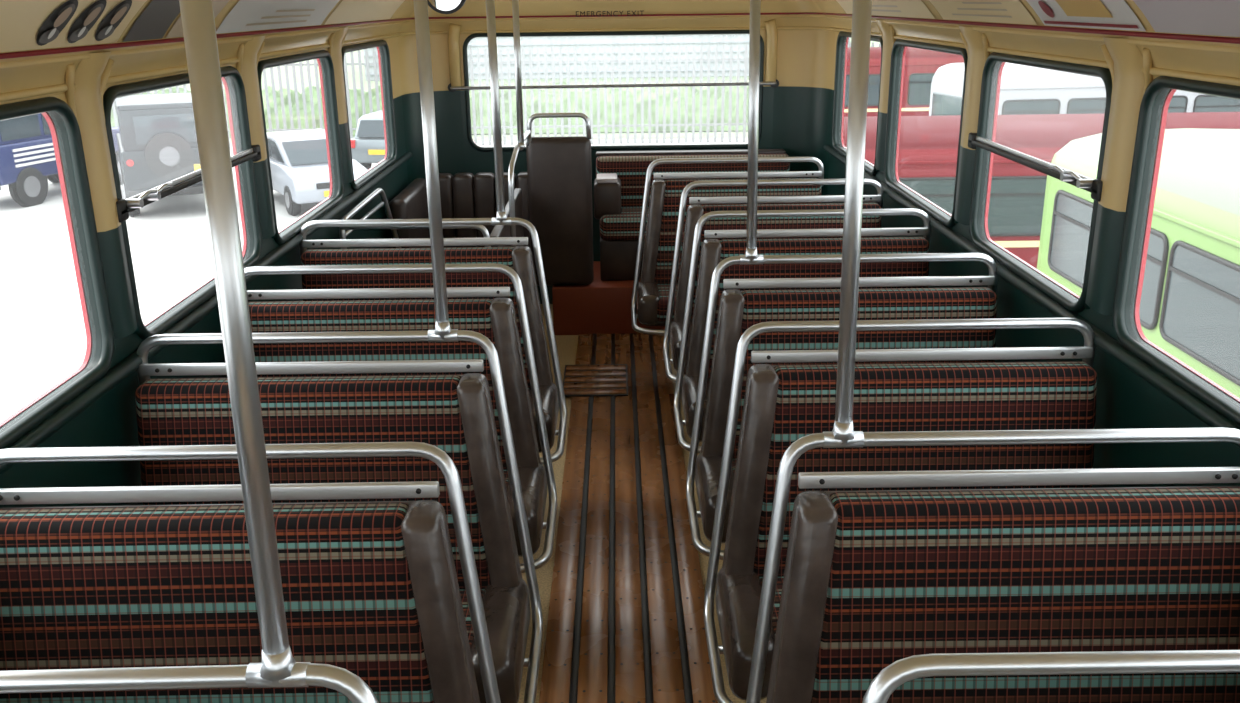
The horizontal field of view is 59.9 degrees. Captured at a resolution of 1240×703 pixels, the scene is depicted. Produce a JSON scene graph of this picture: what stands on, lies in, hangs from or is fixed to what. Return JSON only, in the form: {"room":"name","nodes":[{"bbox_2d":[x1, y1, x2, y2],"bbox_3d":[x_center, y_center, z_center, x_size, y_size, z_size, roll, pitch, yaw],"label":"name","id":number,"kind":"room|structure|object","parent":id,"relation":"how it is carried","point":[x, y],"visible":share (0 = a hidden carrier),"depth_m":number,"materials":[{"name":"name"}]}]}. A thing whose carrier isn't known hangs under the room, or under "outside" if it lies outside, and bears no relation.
{"room":"vehicle interior","nodes":[
{"label":"vehicle interior","id":0,"kind":"room"},
{"bbox_2d":[0,663,378,702],"bbox_3d":[-0.660,0.944,1.151,0.966,1.005,0.601,-1,18,-1],"label":"seat","id":1,"kind":"object","parent":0,"point":[342,680],"depth_m":1.26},
{"bbox_2d":[0,47,387,427],"bbox_3d":[-1.193,1.139,2.718,0.010,3.675,7.570,-1,18,0],"label":"window frame","id":2,"kind":"structure","parent":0,"point":[48,118],"depth_m":2.44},
{"bbox_2d":[0,37,407,507],"bbox_3d":[-1.183,0.266,2.459,0.030,1.695,7.520,-1,18,0],"label":"wall","id":3,"kind":"structure","parent":0,"point":[110,421],"depth_m":2.58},
{"bbox_2d":[0,111,100,433],"bbox_3d":[-1.186,-0.066,1.806,0.029,0.578,1.202,-1,18,0],"label":"lining","id":4,"kind":"object","parent":3,"relation":"attached to","point":[62,136],"visible":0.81,"depth_m":2.37,"materials":[{"name":"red rubber"}]},
{"bbox_2d":[0,97,113,448],"bbox_3d":[-1.169,-0.066,1.806,0.029,0.618,1.242,-1,18,0],"label":"window","id":5,"kind":"structure","parent":3,"relation":"in","point":[41,413],"depth_m":2.32,"materials":[{"name":"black rubber"}]},
{"bbox_2d":[74,51,137,338],"bbox_3d":[-1.144,-0.346,2.430,0.061,0.635,0.105,-1,18,0],"label":"pillar","id":6,"kind":"structure","parent":3,"relation":"attached to","point":[87,78],"depth_m":2.40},
{"bbox_2d":[65,63,114,349],"bbox_3d":[-1.159,-0.304,2.360,0.046,0.639,0.047,-1,18,0],"label":"trim pillar edge","id":7,"kind":"object","parent":6,"relation":"attached to","point":[70,70],"depth_m":2.27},
{"bbox_2d":[100,59,138,333],"bbox_3d":[-1.160,-0.353,2.511,0.046,0.639,0.047,-1,18,0],"label":"trim pillar edge","id":8,"kind":"object","parent":6,"relation":"attached to","point":[106,72],"depth_m":2.42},
{"bbox_2d":[103,66,261,339],"bbox_3d":[-1.153,-0.446,2.968,0.071,0.618,0.967,-1,18,0],"label":"window","id":9,"kind":"structure","parent":3,"relation":"in","point":[122,90],"depth_m":2.79,"materials":[{"name":"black rubber"}]},
{"bbox_2d":[121,152,259,213],"bbox_3d":[-1.157,-0.477,2.958,0.018,0.016,1.030,-1,18,0],"label":"slide bar","id":10,"kind":"object","parent":9,"relation":"attached to","point":[168,191],"visible":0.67,"depth_m":2.84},
{"bbox_2d":[128,148,252,198],"bbox_3d":[-1.162,-0.490,2.954,0.008,0.012,0.970,-1,18,0],"label":"channel","id":11,"kind":"object","parent":10,"relation":"attached to","point":[197,172],"depth_m":2.90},
{"bbox_2d":[146,76,252,329],"bbox_3d":[-1.192,-0.446,2.968,0.029,0.578,0.927,-1,18,0],"label":"lining","id":12,"kind":"object","parent":3,"relation":"attached to","point":[233,97],"visible":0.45,"depth_m":3.38,"materials":[{"name":"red rubber"}]},
{"bbox_2d":[0,152,412,474],"bbox_3d":[-1.158,0.075,2.413,0.036,0.036,7.550,-1,18,0],"label":"sill","id":13,"kind":"structure","parent":3,"relation":"attached to","point":[126,367],"depth_m":2.55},
{"bbox_2d":[242,36,275,238],"bbox_3d":[-1.149,-0.685,3.469,0.061,0.635,0.120,-1,18,0],"label":"pillar","id":14,"kind":"structure","parent":3,"relation":"attached to","point":[249,71],"depth_m":3.44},
{"bbox_2d":[257,50,343,244],"bbox_3d":[-1.179,-0.789,4.019,0.029,0.618,0.977,-1,18,0],"label":"window","id":15,"kind":"structure","parent":3,"relation":"in","point":[274,62],"depth_m":4.15,"materials":[{"name":"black rubber"}]},
{"bbox_2d":[279,57,337,235],"bbox_3d":[-1.196,-0.789,4.019,0.029,0.578,0.937,-1,18,0],"label":"lining","id":16,"kind":"object","parent":3,"relation":"attached to","point":[323,63],"visible":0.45,"depth_m":4.45,"materials":[{"name":"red rubber"}]},
{"bbox_2d":[332,27,352,183],"bbox_3d":[-1.154,-1.032,4.529,0.061,0.635,0.130,-1,18,0],"label":"pillar","id":17,"kind":"structure","parent":3,"relation":"attached to","point":[339,35],"depth_m":4.50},
{"bbox_2d":[341,40,396,189],"bbox_3d":[-1.184,-1.142,5.097,0.029,0.618,1.007,-1,18,0],"label":"window","id":18,"kind":"structure","parent":3,"relation":"in","point":[350,48],"depth_m":5.38,"materials":[{"name":"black rubber"}]},
{"bbox_2d":[355,46,390,182],"bbox_3d":[-1.202,-1.141,5.097,0.029,0.578,0.967,-1,18,0],"label":"lining","id":19,"kind":"object","parent":3,"relation":"attached to","point":[380,47],"visible":0.42,"depth_m":5.54,"materials":[{"name":"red rubber"}]},
{"bbox_2d":[389,172,529,247],"bbox_3d":[-0.805,-0.617,5.812,0.692,0.580,0.840,-1,18,0],"label":"seat","id":20,"kind":"object","parent":3,"relation":"attached to","point":[462,195],"visible":0.3,"depth_m":6.04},
{"bbox_2d":[0,27,1239,101],"bbox_3d":[-0.004,-0.592,2.333,2.356,0.016,7.803,-1,18,0],"label":"trim","id":21,"kind":"structure","parent":3,"relation":"attached to","point":[7,96],"depth_m":3.10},
{"bbox_2d":[459,31,773,303],"bbox_3d":[-0.011,-1.040,6.304,1.790,1.760,0.030,-1,18,0],"label":"wall","id":22,"kind":"structure","parent":0,"point":[475,161],"depth_m":6.25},
{"bbox_2d":[398,35,464,184],"bbox_3d":[-1.074,-0.952,6.195,0.082,1.685,0.396,17,25,42],"label":"pillar","id":23,"kind":"structure","parent":22,"relation":"attached to","point":[447,104],"depth_m":6.09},
{"bbox_2d":[448,23,461,86],"bbox_3d":[-0.925,-1.669,6.057,0.089,0.352,0.063,15,24,39],"label":"pillar","id":24,"kind":"structure","parent":22,"relation":"attached to","point":[454,29],"depth_m":6.04,"materials":[{"name":"beige paint"}]},
{"bbox_2d":[448,30,778,151],"bbox_3d":[-0.037,-1.477,6.118,1.880,0.663,0.069,-1,18,0],"label":"window","id":25,"kind":"structure","parent":22,"relation":"in","point":[469,38],"depth_m":6.08,"materials":[{"name":"glass"}]},
{"bbox_2d":[764,19,777,81],"bbox_3d":[0.846,-1.692,6.058,0.089,0.352,0.063,-16,24,-39],"label":"pillar","id":26,"kind":"structure","parent":22,"relation":"attached to","point":[770,26],"depth_m":6.04,"materials":[{"name":"beige paint"}]},
{"bbox_2d":[772,30,834,203],"bbox_3d":[1.054,-0.979,6.196,0.396,1.685,0.082,17,25,42],"label":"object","id":27,"kind":"structure","parent":22,"relation":"attached to","point":[802,101],"depth_m":6.08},
{"bbox_2d":[0,0,1239,103],"bbox_3d":[-0.006,-0.753,2.279,2.350,0.365,7.800,-1,18,0],"label":"ceiling","id":28,"kind":"structure","parent":0,"point":[1190,60],"depth_m":3.94,"materials":[{"name":"beige paint"}]},
{"bbox_2d":[0,0,146,51],"bbox_3d":[-1.042,-0.622,1.985,0.132,0.126,0.770,-1,18,0],"label":"panel","id":29,"kind":"object","parent":28,"relation":"attached to","point":[24,24],"visible":1,"depth_m":2.05,"materials":[{"name":"brown"}]},
{"bbox_2d":[123,0,180,41],"bbox_3d":[-1.044,-0.785,2.484,0.132,0.126,0.220,-1,18,0],"label":"panel","id":30,"kind":"object","parent":28,"relation":"attached to","point":[155,20],"visible":0.86,"depth_m":2.48,"materials":[{"name":"grey"}]},
{"bbox_2d":[166,0,229,37],"bbox_3d":[-1.046,-0.866,2.732,0.132,0.126,0.260,-1,18,0],"label":"panel","id":31,"kind":"object","parent":28,"relation":"attached to","point":[176,30],"visible":0.43,"depth_m":2.70,"materials":[{"name":"beige"}]},
{"bbox_2d":[216,0,339,33],"bbox_3d":[-1.049,-1.105,3.463,0.132,0.126,1.120,-1,18,0],"label":"panel","id":32,"kind":"object","parent":28,"relation":"attached to","point":[246,15],"visible":0.99,"depth_m":3.35,"materials":[{"name":"white"}]},
{"bbox_2d":[324,0,404,24],"bbox_3d":[-1.054,-1.489,4.637,0.132,0.126,1.250,-1,18,0],"label":"panel","id":33,"kind":"object","parent":28,"relation":"attached to","point":[348,11],"visible":1,"depth_m":4.53,"materials":[{"name":"brown"}]},
{"bbox_2d":[427,0,465,13],"bbox_3d":[-0.824,-1.711,5.078,0.211,0.228,0.092,-1,18,0],"label":"convex mirror","id":34,"kind":"object","parent":28,"relation":"attached to","point":[440,6],"visible":0.97,"depth_m":5.08,"materials":[{"name":"white mirror"}]},
{"bbox_2d":[374,40,849,47],"bbox_3d":[-0.745,-17.036,59.615,27.000,0.060,0.120,-1,18,0],"label":"rib","id":35,"kind":"object","parent":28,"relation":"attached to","point":[848,40],"depth_m":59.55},
{"bbox_2d":[836,0,934,18],"bbox_3d":[1.023,-1.445,4.424,0.132,0.126,1.500,-1,18,0],"label":"panel","id":36,"kind":"object","parent":28,"relation":"attached to","point":[897,8],"visible":0.78,"depth_m":4.13,"materials":[{"name":"brown"}]},
{"bbox_2d":[929,0,1036,24],"bbox_3d":[1.028,-1.049,3.212,0.132,0.126,0.850,-1,18,0],"label":"panel","id":37,"kind":"object","parent":28,"relation":"attached to","point":[998,11],"visible":1,"depth_m":3.15,"materials":[{"name":"brown"}]},
{"bbox_2d":[1026,0,1145,30],"bbox_3d":[1.032,-0.815,2.495,0.132,0.126,0.560,-1,18,0],"label":"panel","id":38,"kind":"object","parent":28,"relation":"attached to","point":[1099,14],"visible":1,"depth_m":2.46,"materials":[{"name":"white"}]},
{"bbox_2d":[1055,0,1112,17],"bbox_3d":[1.032,-0.804,2.451,0.083,0.080,0.250,-1,18,0],"label":"print","id":39,"kind":"object","parent":38,"relation":"attached to","point":[1071,8],"depth_m":2.45,"materials":[{"name":"yellow"}]},
{"bbox_2d":[1133,0,1239,36],"bbox_3d":[1.035,-0.591,1.810,0.132,0.126,0.800,-1,18,0],"label":"panel","id":40,"kind":"object","parent":28,"relation":"attached to","point":[1200,17],"visible":1,"depth_m":2.01,"materials":[{"name":"grey"}]},
{"bbox_2d":[0,16,1239,68],"bbox_3d":[-0.004,-0.644,2.293,2.269,0.012,7.759,-1,18,0],"label":"trim","id":41,"kind":"structure","parent":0,"point":[1068,36],"depth_m":2.92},
{"bbox_2d":[518,304,766,702],"bbox_3d":[0.016,0.946,2.834,2.350,0.060,7.800,-1,18,0],"label":"floor","id":42,"kind":"structure","parent":0,"point":[566,345],"depth_m":3.64,"materials":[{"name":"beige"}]},
{"bbox_2d":[0,442,500,702],"bbox_3d":[-0.667,0.733,1.795,0.966,1.005,0.601,-1,18,-1],"label":"seat","id":43,"kind":"object","parent":42,"relation":"on","point":[371,591],"depth_m":1.87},
{"bbox_2d":[135,330,542,702],"bbox_3d":[-0.672,0.520,2.447,0.966,1.005,0.601,-1,18,0],"label":"seat","id":44,"kind":"object","parent":42,"relation":"on","point":[454,414],"depth_m":2.52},
{"bbox_2d":[244,263,556,572],"bbox_3d":[-0.675,0.307,3.098,0.966,1.005,0.601,-1,18,0],"label":"seat","id":45,"kind":"object","parent":42,"relation":"on","point":[495,319],"depth_m":3.17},
{"bbox_2d":[339,188,523,248],"bbox_3d":[-0.828,-0.315,5.131,0.642,0.931,1.282,-1,18,0],"label":"frame","id":46,"kind":"object","parent":42,"relation":"on","point":[499,230],"visible":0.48,"depth_m":4.72,"materials":[{"name":"metal"}]},
{"bbox_2d":[299,218,566,464],"bbox_3d":[-0.679,0.087,3.773,0.966,1.005,0.601,-1,18,0],"label":"seat","id":47,"kind":"object","parent":42,"relation":"on","point":[519,258],"depth_m":3.84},
{"bbox_2d":[508,112,593,285],"bbox_3d":[-0.317,-0.528,5.335,0.350,1.198,0.998,-1,18,0],"label":"seat","id":48,"kind":"object","parent":42,"relation":"on","point":[559,168],"visible":0.92,"depth_m":5.69,"materials":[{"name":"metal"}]},
{"bbox_2d":[512,0,524,150],"bbox_3d":[-0.464,-1.326,4.877,0.036,0.818,0.050,-1,18,0],"label":"pole","id":49,"kind":"object","parent":48,"relation":"attached to","point":[515,3],"visible":0.89,"depth_m":4.89,"materials":[{"name":"metal"}]},
{"bbox_2d":[539,334,592,702],"bbox_3d":[-0.171,1.018,2.510,0.079,0.010,7.140,-1,18,0],"label":"wood board","id":50,"kind":"object","parent":42,"relation":"on","point":[555,681],"visible":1,"depth_m":3.52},
{"bbox_2d":[545,341,714,702],"bbox_3d":[0.020,0.536,3.958,0.447,0.001,3.799,-1,18,0],"label":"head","id":51,"kind":"object","parent":50,"relation":"attached to","point":[636,341],"visible":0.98,"depth_m":3.45},
{"bbox_2d":[569,334,596,702],"bbox_3d":[-0.121,1.016,2.509,0.021,0.012,7.140,-1,18,0],"label":"batten","id":52,"kind":"object","parent":42,"relation":"on","point":[581,558],"visible":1,"depth_m":3.51,"materials":[{"name":"black"}]},
{"bbox_2d":[577,334,610,702],"bbox_3d":[-0.071,1.016,2.510,0.080,0.010,7.140,-1,18,0],"label":"wood board","id":53,"kind":"object","parent":42,"relation":"on","point":[593,666],"visible":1,"depth_m":3.51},
{"bbox_2d":[607,333,614,702],"bbox_3d":[-0.021,1.015,2.509,0.021,0.012,7.140,-1,18,0],"label":"batten","id":54,"kind":"object","parent":42,"relation":"on","point":[611,592],"visible":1,"depth_m":3.51,"materials":[{"name":"black"}]},
{"bbox_2d":[615,334,645,702],"bbox_3d":[0.029,1.015,2.510,0.080,0.010,7.140,-1,18,0],"label":"wood board","id":55,"kind":"object","parent":42,"relation":"on","point":[629,676],"visible":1,"depth_m":3.52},
{"bbox_2d":[563,364,627,396],"bbox_3d":[-0.118,0.134,5.177,0.310,0.010,0.440,-1,18,0],"label":"landing slats","id":56,"kind":"object","parent":55,"relation":"on","point":[594,379],"visible":0.93,"depth_m":5.15,"materials":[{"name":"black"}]},
{"bbox_2d":[630,333,653,702],"bbox_3d":[0.079,1.013,2.509,0.021,0.012,7.140,-1,18,0],"label":"batten","id":57,"kind":"object","parent":42,"relation":"on","point":[649,698],"visible":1,"depth_m":3.57,"materials":[{"name":"black"}]},
{"bbox_2d":[633,333,684,702],"bbox_3d":[0.130,1.014,2.510,0.083,0.010,7.140,-1,18,0],"label":"wood board","id":58,"kind":"object","parent":42,"relation":"on","point":[667,676],"visible":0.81,"depth_m":3.58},
{"bbox_2d":[648,334,692,702],"bbox_3d":[0.182,1.012,2.509,0.021,0.012,7.140,-1,18,0],"label":"batten","id":59,"kind":"object","parent":42,"relation":"on","point":[674,562],"visible":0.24,"depth_m":3.57,"materials":[{"name":"black"}]},
{"bbox_2d":[552,149,789,334],"bbox_3d":[0.319,-0.632,6.065,1.380,0.925,0.620,-1,18,0],"label":"seat","id":60,"kind":"object","parent":42,"relation":"on","point":[602,306],"visible":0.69,"depth_m":5.91,"materials":[{"name":"brown"}]},
{"bbox_2d":[600,237,644,280],"bbox_3d":[0.450,-0.547,6.046,1.120,0.228,0.270,-1,18,0],"label":"cushion","id":61,"kind":"object","parent":60,"relation":"on","point":[617,257],"depth_m":5.92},
{"bbox_2d":[599,207,648,240],"bbox_3d":[0.448,-0.716,5.986,1.120,0.130,0.340,-1,18,0],"label":"cushion","id":62,"kind":"object","parent":60,"relation":"on","point":[623,224],"depth_m":5.83,"materials":[{"name":"fabric"}]},
{"bbox_2d":[652,335,717,702],"bbox_3d":[0.228,1.012,2.510,0.072,0.010,7.140,-1,18,0],"label":"wood board","id":63,"kind":"object","parent":42,"relation":"on","point":[691,583],"visible":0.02,"depth_m":3.56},
{"bbox_2d":[631,157,823,334],"bbox_3d":[0.533,-0.386,5.171,0.961,1.005,0.601,-1,18,0],"label":"seat","id":64,"kind":"object","parent":42,"relation":"on","point":[651,294],"visible":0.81,"depth_m":5.24,"materials":[{"name":"metal"}]},
{"bbox_2d":[636,282,659,324],"bbox_3d":[0.136,-0.244,5.165,0.109,0.146,0.414,-1,18,0],"label":"cushion","id":65,"kind":"object","parent":64,"relation":"on","point":[647,293],"depth_m":4.99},
{"bbox_2d":[657,284,677,321],"bbox_3d":[0.572,-0.249,5.173,0.834,0.115,0.415,-1,18,0],"label":"cushion","id":66,"kind":"object","parent":64,"relation":"on","point":[663,290],"depth_m":4.99,"materials":[{"name":"fabric"}]},
{"bbox_2d":[663,179,882,381],"bbox_3d":[0.666,-0.173,4.515,0.961,1.005,0.601,-1,18,0],"label":"seat","id":67,"kind":"object","parent":42,"relation":"on","point":[673,330],"visible":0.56,"depth_m":4.59,"materials":[{"name":"metal"}]},
{"bbox_2d":[669,321,691,373],"bbox_3d":[0.269,-0.031,4.510,0.109,0.146,0.414,-1,18,0],"label":"cushion","id":68,"kind":"object","parent":67,"relation":"on","point":[675,327],"depth_m":4.42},
{"bbox_2d":[674,208,930,453],"bbox_3d":[0.679,0.044,3.850,0.961,1.005,0.601,-1,18,0],"label":"seat","id":69,"kind":"object","parent":42,"relation":"on","point":[713,251],"depth_m":3.92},
{"bbox_2d":[686,253,997,559],"bbox_3d":[0.682,0.271,3.156,0.961,1.005,0.601,-1,18,0],"label":"seat","id":70,"kind":"object","parent":42,"relation":"on","point":[739,310],"depth_m":3.22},
{"bbox_2d":[704,318,1096,702],"bbox_3d":[0.686,0.490,2.486,0.961,1.005,0.601,-1,18,0],"label":"seat","id":71,"kind":"object","parent":42,"relation":"on","point":[784,404],"depth_m":2.56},
{"bbox_2d":[746,427,1239,702],"bbox_3d":[0.689,0.709,1.816,0.961,1.005,0.601,-1,18,0],"label":"seat","id":72,"kind":"object","parent":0,"point":[873,580],"depth_m":1.89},
{"bbox_2d":[827,31,1239,487],"bbox_3d":[1.197,0.236,2.460,0.030,1.695,7.520,-1,18,0],"label":"wall","id":73,"kind":"structure","parent":0,"point":[1124,400],"depth_m":2.62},
{"bbox_2d":[0,12,1239,58],"bbox_3d":[-0.004,-0.658,2.279,2.234,0.011,7.742,-1,18,0],"label":"trim maroon beading","id":74,"kind":"structure","parent":73,"relation":"attached to","point":[1064,29],"depth_m":2.76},
{"bbox_2d":[837,36,873,167],"bbox_3d":[1.176,-1.236,5.262,0.029,0.579,0.997,-1,18,0],"label":"lining","id":75,"kind":"object","parent":73,"relation":"attached to","point":[844,38],"visible":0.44,"depth_m":5.73,"materials":[{"name":"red rubber"}]},
{"bbox_2d":[832,31,882,175],"bbox_3d":[1.159,-1.236,5.262,0.029,0.619,1.037,-1,18,0],"label":"window","id":76,"kind":"structure","parent":73,"relation":"in","point":[872,171],"depth_m":5.67,"materials":[{"name":"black rubber"}]},
{"bbox_2d":[875,20,891,170],"bbox_3d":[1.132,-1.111,4.682,0.061,0.635,0.130,-1,18,0],"label":"pillar","id":77,"kind":"structure","parent":73,"relation":"attached to","point":[884,27],"depth_m":4.65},
{"bbox_2d":[890,46,950,218],"bbox_3d":[1.182,-0.869,4.140,0.029,0.579,0.997,-1,18,0],"label":"lining","id":78,"kind":"object","parent":73,"relation":"attached to","point":[901,48],"visible":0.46,"depth_m":4.60,"materials":[{"name":"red rubber"}]},
{"bbox_2d":[884,39,967,227],"bbox_3d":[1.164,-0.869,4.140,0.029,0.619,1.037,-1,18,0],"label":"window","id":79,"kind":"structure","parent":73,"relation":"in","point":[937,215],"depth_m":4.29,"materials":[{"name":"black rubber"}]},
{"bbox_2d":[954,26,983,224],"bbox_3d":[1.137,-0.742,3.555,0.061,0.635,0.140,-1,18,0],"label":"pillar","id":80,"kind":"structure","parent":73,"relation":"attached to","point":[975,63],"depth_m":3.53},
{"bbox_2d":[978,61,1077,301],"bbox_3d":[1.187,-0.515,3.056,0.029,0.579,0.897,-1,18,0],"label":"lining","id":81,"kind":"object","parent":73,"relation":"attached to","point":[996,66],"visible":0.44,"depth_m":3.46,"materials":[{"name":"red rubber"}]},
{"bbox_2d":[823,144,1239,447],"bbox_3d":[1.167,0.036,2.411,0.036,0.036,7.550,-1,18,0],"label":"sill","id":82,"kind":"structure","parent":73,"relation":"attached to","point":[1112,347],"depth_m":2.58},
{"bbox_2d":[969,52,1111,312],"bbox_3d":[1.148,-0.515,3.056,0.071,0.619,0.937,-1,18,0],"label":"window","id":83,"kind":"structure","parent":73,"relation":"in","point":[1104,74],"depth_m":3.00,"materials":[{"name":"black rubber"}]},
{"bbox_2d":[968,140,1097,193],"bbox_3d":[1.151,-0.536,3.050,0.018,0.016,1.000,-1,18,0],"label":"slide bar","id":84,"kind":"object","parent":83,"relation":"attached to","point":[1015,158],"visible":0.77,"depth_m":3.04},
{"bbox_2d":[976,136,1090,178],"bbox_3d":[1.156,-0.549,3.045,0.008,0.012,0.940,-1,18,0],"label":"channel","id":85,"kind":"object","parent":83,"relation":"attached to","point":[1012,151],"depth_m":3.10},
{"bbox_2d":[1086,37,1143,315],"bbox_3d":[1.142,-0.405,2.524,0.061,0.635,0.130,-1,18,0],"label":"pillar","id":86,"kind":"structure","parent":73,"relation":"attached to","point":[1127,92],"depth_m":2.50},
{"bbox_2d":[1113,76,1239,426],"bbox_3d":[1.174,-0.139,1.906,0.029,0.619,1.197,-1,18,0],"label":"window","id":87,"kind":"structure","parent":73,"relation":"in","point":[1200,391],"depth_m":2.39,"materials":[{"name":"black rubber"}]},
{"bbox_2d":[1125,88,1239,407],"bbox_3d":[1.192,-0.139,1.906,0.029,0.579,1.157,-1,18,0],"label":"lining","id":88,"kind":"object","parent":73,"relation":"attached to","point":[1156,116],"visible":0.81,"depth_m":2.44,"materials":[{"name":"red rubber"}]},
{"bbox_2d":[841,37,1239,402],"bbox_3d":[1.229,1.108,2.719,0.010,3.675,7.570,-1,18,0],"label":"window frame","id":89,"kind":"structure","parent":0,"point":[1169,96],"depth_m":2.52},
{"bbox_2d":[862,650,1239,702],"bbox_3d":[0.692,0.924,1.160,0.961,1.005,0.601,-1,18,0],"label":"seat","id":90,"kind":"object","parent":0,"point":[901,671],"depth_m":1.27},
{"bbox_2d":[1111,48,1151,326],"bbox_3d":[1.159,-0.360,2.442,0.046,0.639,0.047,-1,18,0],"label":"trim pillar edge","id":91,"kind":"object","parent":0,"point":[1147,60],"depth_m":2.35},
{"bbox_3d":[-0.009,-0.996,2.210,2.450,0.100,7.940,-1,18,0],"label":"bus roof","id":92,"kind":"object","parent":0,"visible":0},
{"bbox_2d":[179,0,309,687],"bbox_3d":[-0.410,-0.050,1.136,0.070,0.942,0.060,-1,18,0],"label":"pole","id":93,"kind":"object","parent":92,"relation":"on","point":[278,667],"visible":0.98,"depth_m":1.14,"materials":[{"name":"metal"}]},
{"bbox_2d":[245,662,309,687],"bbox_3d":[-0.405,0.384,1.278,0.070,0.029,0.029,-1,18,0],"label":"socket","id":94,"kind":"object","parent":93,"relation":"attached to","point":[263,674],"depth_m":1.26,"materials":[{"name":"metal"}]},
{"bbox_2d":[413,0,457,341],"bbox_3d":[-0.427,-0.471,2.427,0.070,0.942,0.060,-1,18,0],"label":"pole","id":95,"kind":"object","parent":92,"relation":"on","point":[442,332],"visible":1,"depth_m":2.44,"materials":[{"name":"metal"}]},
{"bbox_2d":[428,329,457,341],"bbox_3d":[-0.422,-0.038,2.568,0.070,0.029,0.029,-1,18,0],"label":"socket","id":96,"kind":"object","parent":95,"relation":"attached to","point":[437,335],"depth_m":2.55,"materials":[{"name":"metal"}]},
{"bbox_2d":[486,0,510,224],"bbox_3d":[-0.434,-0.905,3.753,0.071,0.942,0.060,-1,18,0],"label":"pole","id":97,"kind":"object","parent":92,"relation":"on","point":[501,218],"visible":1,"depth_m":3.77,"materials":[{"name":"metal"}]},
{"bbox_2d":[740,0,762,264],"bbox_3d":[0.392,-0.713,3.135,0.075,0.942,0.060,-1,18,0],"label":"pole","id":98,"kind":"object","parent":92,"relation":"on","point":[751,256],"visible":1,"depth_m":3.15,"materials":[{"name":"metal"}]},
{"bbox_2d":[823,0,871,447],"bbox_3d":[0.393,-0.275,1.795,0.075,0.942,0.060,-1,18,0],"label":"pole","id":99,"kind":"object","parent":92,"relation":"on","point":[843,435],"visible":0.99,"depth_m":1.80,"materials":[{"name":"metal"}]},
{"bbox_2d":[823,431,863,447],"bbox_3d":[0.401,0.158,1.937,0.070,0.029,0.029,-1,18,0],"label":"socket","id":100,"kind":"object","parent":99,"relation":"attached to","point":[834,439],"depth_m":1.92,"materials":[{"name":"metal"}]},
{"label":"outside","id":101,"kind":"structure","parent":0,"visible":0},
{"bbox_2d":[0,138,747,422],"bbox_3d":[0.107,8.030,-11.052,240.000,0.100,94.000,-1,18,0],"label":"ground","id":102,"kind":"structure","parent":101,"point":[43,340],"depth_m":17.71,"materials":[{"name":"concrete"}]},
{"bbox_2d":[0,113,121,206],"bbox_3d":[-13.488,-4.742,24.844,2.013,2.310,4.862,4,19,14],"label":"truck","id":103,"kind":"object","parent":102,"relation":"on","point":[27,154],"visible":0.37,"depth_m":23.44,"materials":[{"name":"blue paint"}]},
{"bbox_2d":[114,93,203,216],"bbox_3d":[-9.945,-4.434,23.701,2.050,2.352,4.950,-9,20,-24],"label":"car","id":104,"kind":"object","parent":102,"relation":"on","point":[156,137],"visible":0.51,"depth_m":21.55,"materials":[{"name":"black paint"}]},
{"bbox_2d":[267,129,366,215],"bbox_3d":[-6.767,-3.969,23.509,1.710,1.499,3.960,-11,21,-28],"label":"hatchback car","id":105,"kind":"object","parent":102,"relation":"on","point":[298,158],"visible":0.46,"depth_m":22.52,"materials":[{"name":"grey paint"}]},
{"bbox_2d":[350,110,384,169],"bbox_3d":[-5.688,-5.655,28.625,1.710,1.499,3.960,2,18,9],"label":"hatchback car","id":106,"kind":"object","parent":102,"relation":"on","point":[368,143],"visible":0.15,"depth_m":26.92,"materials":[{"name":"silver metal"}]},
{"bbox_2d":[112,42,880,148],"bbox_3d":[-8.133,-7.591,32.226,48.050,2.900,0.070,-1,18,0],"label":"fence","id":107,"kind":"object","parent":102,"relation":"on","point":[716,59],"visible":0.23,"depth_m":32.18,"materials":[{"name":"silver metal"}]},
{"bbox_2d":[844,47,963,116],"bbox_3d":[8.804,-6.532,28.416,9.160,2.950,2.470,-2,18,-4],"label":"bus","id":108,"kind":"object","parent":102,"relation":"on","point":[921,65],"visible":0.1,"depth_m":26.94,"materials":[{"name":"red"}]},
{"bbox_2d":[843,112,1239,268],"bbox_3d":[8.171,-1.792,14.391,11.160,2.670,2.470,-1,18,0],"label":"bus","id":109,"kind":"object","parent":102,"relation":"on","point":[928,145],"visible":0.17,"depth_m":13.10,"materials":[{"name":"red"}]},
{"bbox_2d":[929,62,1239,115],"bbox_3d":[11.435,-4.391,21.763,10.160,2.950,2.470,-3,18,-8],"label":"bus","id":110,"kind":"object","parent":102,"relation":"on","point":[1024,89],"visible":0.16,"depth_m":19.94,"materials":[{"name":"grey"}]},
{"bbox_2d":[1037,128,1239,397],"bbox_3d":[5.304,0.511,6.925,2.470,3.000,8.160,-1,18,0],"label":"bus","id":111,"kind":"object","parent":102,"relation":"on","point":[1189,309],"visible":0.51,"depth_m":7.99,"materials":[{"name":"green paint"}]},
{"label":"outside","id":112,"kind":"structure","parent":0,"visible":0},
{"bbox_2d":[150,38,879,144],"bbox_3d":[-0.377,-26.156,93.552,240.000,0.100,125.900,-1,18,0],"label":"grass verge","id":113,"kind":"structure","parent":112,"point":[876,44],"depth_m":57.81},
{"bbox_2d":[111,80,748,136],"bbox_3d":[-2.125,-8.421,36.691,30.000,1.500,3.600,-1,18,0],"label":"hedge","id":114,"kind":"object","parent":113,"relation":"on","point":[697,88],"visible":0.15,"depth_m":35.57,"materials":[{"name":"green plant"}]},
{"bbox_2d":[363,34,849,80],"bbox_3d":[-0.794,-20.581,67.966,27.000,5.190,18.000,-1,18,0],"label":"cladding block","id":115,"kind":"object","parent":113,"relation":"on","point":[706,37],"visible":0.22,"depth_m":59.77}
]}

